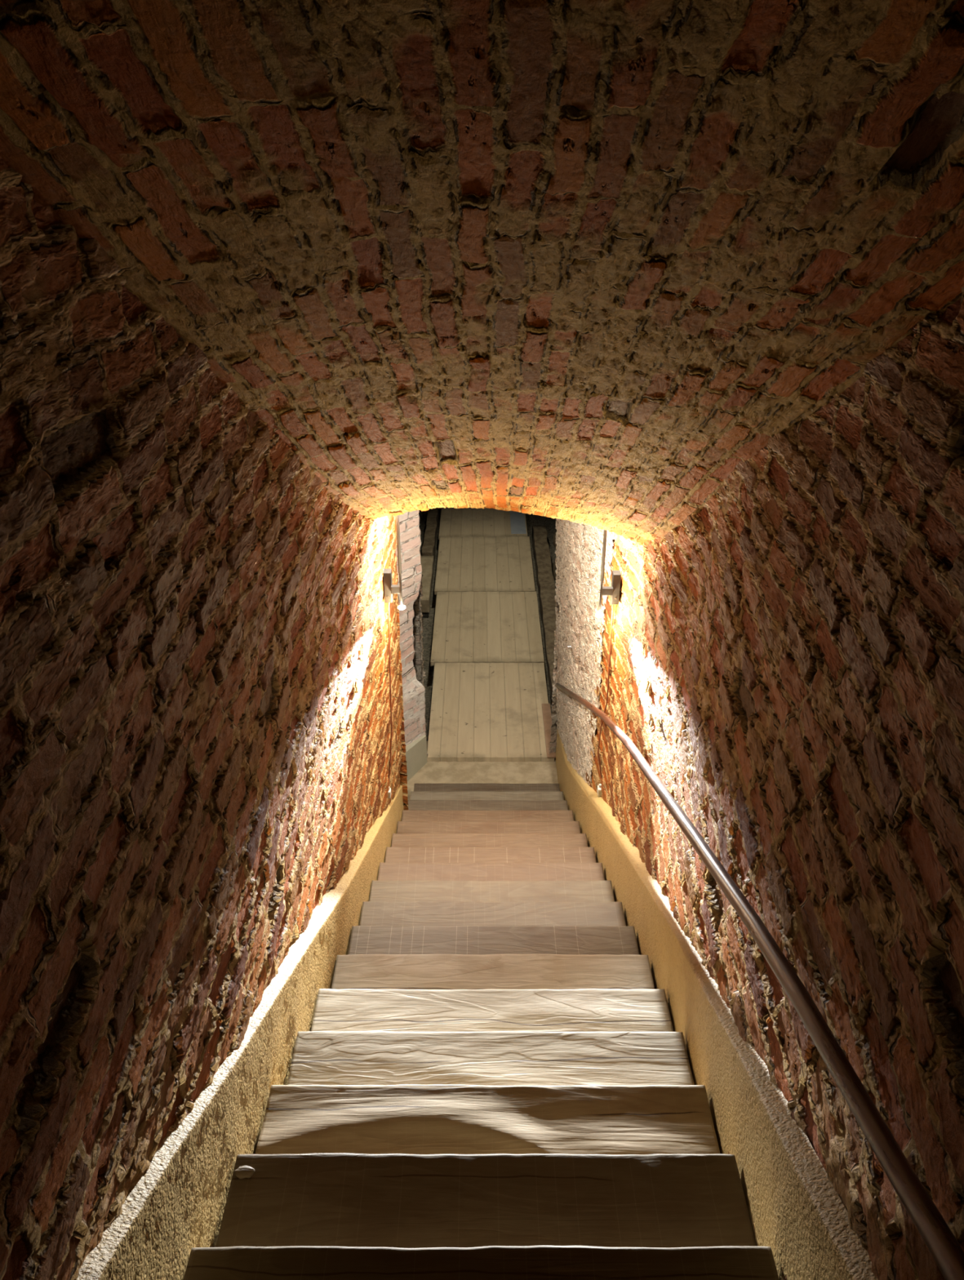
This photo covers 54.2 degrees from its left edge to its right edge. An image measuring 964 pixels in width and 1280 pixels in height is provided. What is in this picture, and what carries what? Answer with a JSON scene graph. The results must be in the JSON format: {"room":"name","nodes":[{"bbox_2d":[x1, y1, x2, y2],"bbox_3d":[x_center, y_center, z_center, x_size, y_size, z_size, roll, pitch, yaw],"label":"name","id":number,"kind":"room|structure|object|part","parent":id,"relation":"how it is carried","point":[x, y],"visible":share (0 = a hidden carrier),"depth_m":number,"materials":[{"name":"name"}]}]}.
{"room":"underground passage","nodes":[
{"label":"underground passage","id":0,"kind":"room"},
{"bbox_2d":[0,155,402,1279],"bbox_3d":[-0.597,0.356,2.397,0.113,5.812,6.223,0,30,1],"label":"wall","id":1,"kind":"structure","parent":0,"point":[191,747],"depth_m":1.76,"materials":[{"name":"brick"}]},
{"bbox_2d":[74,785,404,1279],"bbox_3d":[-0.606,1.181,2.881,0.094,3.832,6.253,0,30,1],"label":"stair stringer","id":2,"kind":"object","parent":1,"relation":"attached to","point":[177,1206],"depth_m":2.21,"materials":[{"name":"paint"}]},
{"bbox_2d":[387,786,391,798],"bbox_3d":[-0.556,0.901,5.588,0.030,0.070,0.045,0,29,0],"label":"outlet","id":3,"kind":"object","parent":1,"relation":"attached to","point":[389,793],"visible":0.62,"depth_m":5.57,"materials":[{"name":"beige plastic"}]},
{"bbox_2d":[383,515,405,777],"bbox_3d":[-0.475,0.083,5.147,0.166,1.837,0.071,12,32,20],"label":"wall lamp","id":4,"kind":"object","parent":1,"relation":"attached to","point":[390,588],"visible":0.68,"depth_m":4.92,"materials":[{"name":"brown metal"}]},
{"bbox_3d":[-0.449,-0.266,4.928,0.052,0.040,0.028,0,29,0],"label":"arm","id":5,"kind":"part","parent":4,"relation":"part of","materials":[{"name":"brown metal"}]},
{"bbox_3d":[-0.423,-0.430,4.812,0.017,0.590,0.017,0,29,0],"label":"rod","id":6,"kind":"part","parent":4,"relation":"part of","materials":[{"name":"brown metal"}]},
{"bbox_3d":[-0.423,-0.172,4.958,0.040,0.020,0.040,0,29,0],"label":"bulb","id":7,"kind":"part","parent":4,"relation":"part of","materials":[{"name":"white glass"}]},
{"bbox_2d":[395,551,408,809],"bbox_3d":[-0.620,-0.010,5.808,0.253,3.802,0.001,9,31,16],"label":"wall","id":8,"kind":"structure","parent":0,"point":[403,780],"depth_m":6.19,"materials":[{"name":"brick"}]},
{"bbox_2d":[412,511,426,739],"bbox_3d":[-1.118,-0.632,7.394,1.518,4.282,0.394,9,31,16],"label":"wall","id":9,"kind":"structure","parent":0,"point":[418,660],"depth_m":7.66,"materials":[{"name":"stone"}]},
{"bbox_2d":[395,510,427,757],"bbox_3d":[-0.610,-0.558,6.776,0.072,3.802,0.438,22,36,33],"label":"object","id":10,"kind":"structure","parent":9,"relation":"attached to","point":[414,700],"depth_m":7.10,"materials":[{"name":"brick"}]},
{"bbox_2d":[0,0,963,545],"bbox_3d":[0.111,-0.574,1.384,1.596,3.425,5.763,0,29,0],"label":"ceiling","id":11,"kind":"structure","parent":0,"point":[580,261],"depth_m":1.53,"materials":[{"name":"brick"}]},
{"bbox_2d":[407,741,558,799],"bbox_3d":[0.000,1.118,7.756,1.900,0.120,0.800,0,29,0],"label":"floor","id":12,"kind":"structure","parent":0,"point":[433,772],"depth_m":7.69,"materials":[{"name":"beige stone"}]},
{"bbox_2d":[413,782,559,791],"bbox_3d":[0.037,1.264,7.212,1.125,0.159,0.349,0,29,0],"label":"step","id":13,"kind":"structure","parent":12,"relation":"on","point":[473,786],"depth_m":7.28,"materials":[{"name":"brown wood"}]},
{"bbox_2d":[409,791,564,800],"bbox_3d":[0.036,1.274,6.876,1.127,0.158,0.348,0,29,0],"label":"step","id":14,"kind":"structure","parent":13,"relation":"on","point":[425,795],"depth_m":6.94,"materials":[{"name":"brown wood"}]},
{"bbox_2d":[408,800,568,810],"bbox_3d":[0.035,1.282,6.540,1.129,0.159,0.349,0,29,0],"label":"step","id":15,"kind":"structure","parent":14,"relation":"on","point":[424,805],"depth_m":6.60,"materials":[{"name":"brown wood"}]},
{"bbox_2d":[401,809,573,821],"bbox_3d":[0.038,1.291,6.204,1.139,0.159,0.348,0,29,0],"label":"step","id":16,"kind":"structure","parent":15,"relation":"on","point":[407,815],"depth_m":6.26,"materials":[{"name":"brown wood"}]},
{"bbox_2d":[396,821,580,833],"bbox_3d":[0.042,1.300,5.868,1.149,0.159,0.349,0,29,0],"label":"step","id":17,"kind":"structure","parent":16,"relation":"on","point":[403,827],"depth_m":5.92,"materials":[{"name":"brown wood"}]},
{"bbox_2d":[391,833,587,847],"bbox_3d":[0.044,1.309,5.532,1.159,0.159,0.348,0,29,0],"label":"step","id":18,"kind":"structure","parent":17,"relation":"on","point":[398,840],"depth_m":5.59,"materials":[{"name":"brown wood"}]},
{"bbox_2d":[384,846,596,862],"bbox_3d":[0.048,1.317,5.196,1.169,0.160,0.348,0,29,0],"label":"step","id":19,"kind":"structure","parent":18,"relation":"on","point":[393,855],"depth_m":5.25,"materials":[{"name":"brown wood"}]},
{"bbox_2d":[377,862,604,880],"bbox_3d":[0.048,1.326,4.860,1.173,0.159,0.349,0,29,0],"label":"step","id":20,"kind":"structure","parent":19,"relation":"on","point":[563,871],"depth_m":4.91,"materials":[{"name":"brown wood"}]},
{"bbox_2d":[368,880,614,902],"bbox_3d":[0.048,1.335,4.525,1.177,0.160,0.350,0,29,0],"label":"step","id":21,"kind":"structure","parent":20,"relation":"on","point":[380,891],"depth_m":4.57,"materials":[{"name":"brown wood"}]},
{"bbox_2d":[359,901,626,926],"bbox_3d":[0.048,1.343,4.188,1.181,0.161,0.348,0,29,0],"label":"step","id":22,"kind":"structure","parent":21,"relation":"on","point":[373,913],"depth_m":4.23,"materials":[{"name":"brown wood"}]},
{"bbox_2d":[347,925,639,955],"bbox_3d":[0.048,1.353,3.852,1.185,0.159,0.348,0,29,0],"label":"step","id":23,"kind":"structure","parent":22,"relation":"on","point":[364,940],"depth_m":3.89,"materials":[{"name":"brown wood"}]},
{"bbox_2d":[331,954,654,990],"bbox_3d":[0.041,1.360,3.516,1.196,0.163,0.349,0,29,0],"label":"step","id":24,"kind":"structure","parent":23,"relation":"on","point":[365,971],"depth_m":3.55,"materials":[{"name":"brown wood"}]},
{"bbox_2d":[311,988,673,1031],"bbox_3d":[0.034,1.369,3.181,1.208,0.162,0.350,0,29,0],"label":"step","id":25,"kind":"structure","parent":24,"relation":"on","point":[361,1010],"depth_m":3.21,"materials":[{"name":"beige wood"}]},
{"bbox_2d":[287,1031,694,1085],"bbox_3d":[0.025,1.378,2.844,1.207,0.162,0.349,0,29,0],"label":"step","id":26,"kind":"structure","parent":25,"relation":"on","point":[329,1058],"depth_m":2.87,"materials":[{"name":"beige wood"}]},
{"bbox_2d":[255,1084,719,1155],"bbox_3d":[0.017,1.383,2.506,1.206,0.171,0.348,0,29,0],"label":"step","id":27,"kind":"structure","parent":26,"relation":"on","point":[402,1118],"depth_m":2.52,"materials":[{"name":"beige wood"}]},
{"bbox_2d":[215,1152,756,1248],"bbox_3d":[0.009,1.394,2.172,1.205,0.165,0.349,0,29,0],"label":"step","id":28,"kind":"structure","parent":27,"relation":"on","point":[338,1199],"depth_m":2.18,"materials":[{"name":"brown wood"}]},
{"bbox_2d":[183,1244,778,1279],"bbox_3d":[-0.002,1.406,1.837,1.197,0.159,0.349,0,29,0],"label":"step","id":29,"kind":"structure","parent":28,"relation":"on","point":[543,1262],"depth_m":1.92,"materials":[{"name":"brown wood"}]},
{"bbox_2d":[426,662,554,761],"bbox_3d":[0.071,0.616,8.474,1.058,0.045,1.534,0,29,0],"label":"board panel","id":30,"kind":"object","parent":12,"relation":"on","point":[480,712],"visible":1,"depth_m":8.38,"materials":[{"name":"beige wood"}]},
{"bbox_2d":[542,703,555,757],"bbox_3d":[0.575,0.774,8.136,0.075,0.012,0.800,0,29,0],"label":"board","id":31,"kind":"object","parent":30,"relation":"on","point":[546,710],"visible":0.94,"depth_m":8.17,"materials":[{"name":"brown wood"}]},
{"bbox_2d":[418,507,556,741],"bbox_3d":[0.000,-0.805,11.402,3.900,0.094,7.460,0,29,0],"label":"floor","id":32,"kind":"structure","parent":0,"point":[427,634],"depth_m":10.82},
{"bbox_2d":[420,555,434,612],"bbox_3d":[-0.800,-0.657,10.831,0.450,0.169,1.157,0,29,0],"label":"stone slab","id":33,"kind":"object","parent":32,"relation":"on","point":[427,562],"visible":0.37,"depth_m":10.76,"materials":[{"name":"grey stone"}]},
{"bbox_2d":[422,507,439,561],"bbox_3d":[-0.659,-1.562,12.449,0.157,0.226,2.421,0,29,0],"label":"kerb stone","id":34,"kind":"object","parent":32,"relation":"on","point":[430,539],"visible":0.52,"depth_m":11.89,"materials":[{"name":"grey stone"}]},
{"bbox_2d":[531,525,555,703],"bbox_3d":[0.736,-0.437,10.496,0.192,0.201,3.909,0,29,0],"label":"kerb stone","id":35,"kind":"object","parent":32,"relation":"on","point":[543,566],"visible":0.65,"depth_m":10.50,"materials":[{"name":"grey stone"}]},
{"bbox_3d":[-0.400,-0.495,10.658,0.090,0.160,5.850,0,30,0],"label":"joist","id":36,"kind":"object","parent":32,"relation":"on","visible":0},
{"bbox_2d":[434,536,535,594],"bbox_3d":[0.033,-0.903,11.160,1.125,0.045,1.534,0,29,0],"label":"board panel","id":37,"kind":"object","parent":36,"relation":"on","point":[464,563],"visible":0.95,"depth_m":11.09,"materials":[{"name":"beige wood"}]},
{"bbox_2d":[430,591,544,666],"bbox_3d":[0.052,-0.145,9.819,1.105,0.045,1.533,0,29,0],"label":"board panel","id":38,"kind":"object","parent":36,"relation":"on","point":[469,627],"visible":1,"depth_m":9.72,"materials":[{"name":"beige wood"}]},
{"bbox_3d":[0.460,-0.495,10.658,0.090,0.160,5.850,0,30,0],"label":"joist","id":39,"kind":"object","parent":32,"relation":"on","visible":0},
{"bbox_2d":[438,506,528,539],"bbox_3d":[0.015,-1.659,12.496,1.120,0.045,1.533,0,29,0],"label":"board panel","id":40,"kind":"object","parent":39,"relation":"on","point":[454,522],"visible":0.44,"depth_m":12.20,"materials":[{"name":"beige wood"}]},
{"bbox_2d":[510,511,526,533],"bbox_3d":[0.465,-1.562,12.271,0.190,0.006,0.900,0,29,0],"label":"sheet","id":41,"kind":"object","parent":40,"relation":"on","point":[517,523],"visible":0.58,"depth_m":12.19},
{"bbox_2d":[549,518,640,784],"bbox_3d":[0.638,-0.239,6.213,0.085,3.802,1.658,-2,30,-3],"label":"wall","id":42,"kind":"structure","parent":0,"point":[579,548],"depth_m":6.15,"materials":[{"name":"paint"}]},
{"bbox_2d":[586,532,639,799],"bbox_3d":[0.706,0.042,5.263,0.090,3.356,0.582,-5,30,-8],"label":"wall","id":43,"kind":"structure","parent":0,"point":[623,561],"depth_m":5.21,"materials":[{"name":"brick"}]},
{"bbox_2d":[596,783,601,795],"bbox_3d":[0.700,0.885,5.579,0.030,0.070,0.045,0,29,0],"label":"outlet","id":44,"kind":"object","parent":43,"relation":"attached to","point":[598,790],"visible":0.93,"depth_m":5.56,"materials":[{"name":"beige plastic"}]},
{"bbox_2d":[595,529,621,777],"bbox_3d":[0.664,0.078,5.137,0.143,1.818,0.065,-12,32,-21],"label":"wall lamp","id":45,"kind":"object","parent":43,"relation":"attached to","point":[613,590],"visible":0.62,"depth_m":4.93,"materials":[{"name":"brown metal"}]},
{"bbox_3d":[0.622,-0.133,4.980,0.040,0.020,0.040,0,29,0],"label":"bulb","id":46,"kind":"part","parent":45,"relation":"part of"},
{"bbox_3d":[0.622,-0.411,4.823,0.017,0.635,0.017,0,29,0],"label":"rod","id":47,"kind":"part","parent":45,"relation":"part of","materials":[{"name":"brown metal"}]},
{"bbox_3d":[0.653,-0.257,4.933,0.063,0.040,0.028,0,29,0],"label":"arm","id":48,"kind":"part","parent":45,"relation":"part of","materials":[{"name":"brown metal"}]},
{"bbox_2d":[604,286,963,1279],"bbox_3d":[0.723,0.386,1.999,0.295,5.387,5.500,0,29,0],"label":"wall","id":49,"kind":"structure","parent":0,"point":[791,673],"depth_m":2.00,"materials":[{"name":"brick"}]},
{"bbox_2d":[555,728,878,1279],"bbox_3d":[0.666,1.049,3.544,0.147,4.187,7.536,0,29,0],"label":"stair stringer","id":50,"kind":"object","parent":49,"relation":"attached to","point":[794,1209],"depth_m":2.33,"materials":[{"name":"paint"}]},
{"bbox_2d":[555,682,963,1279],"bbox_3d":[0.643,0.597,4.034,0.166,2.834,5.968,0,29,0],"label":"handrail","id":51,"kind":"object","parent":49,"relation":"attached to","point":[941,1242],"visible":1,"depth_m":1.62,"materials":[{"name":"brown metal"}]},
{"bbox_3d":[-0.720,-0.252,6.234,0.040,3.802,0.940,0,30,0],"label":"wall","id":52,"kind":"structure","parent":0,"visible":0},
{"bbox_2d":[405,734,426,781],"bbox_3d":[-0.647,1.049,7.156,0.186,0.610,1.290,5,30,8],"label":"trim","id":53,"kind":"structure","parent":52,"relation":"attached to","point":[415,751],"depth_m":7.62,"materials":[{"name":"grey paint"}]}
]}

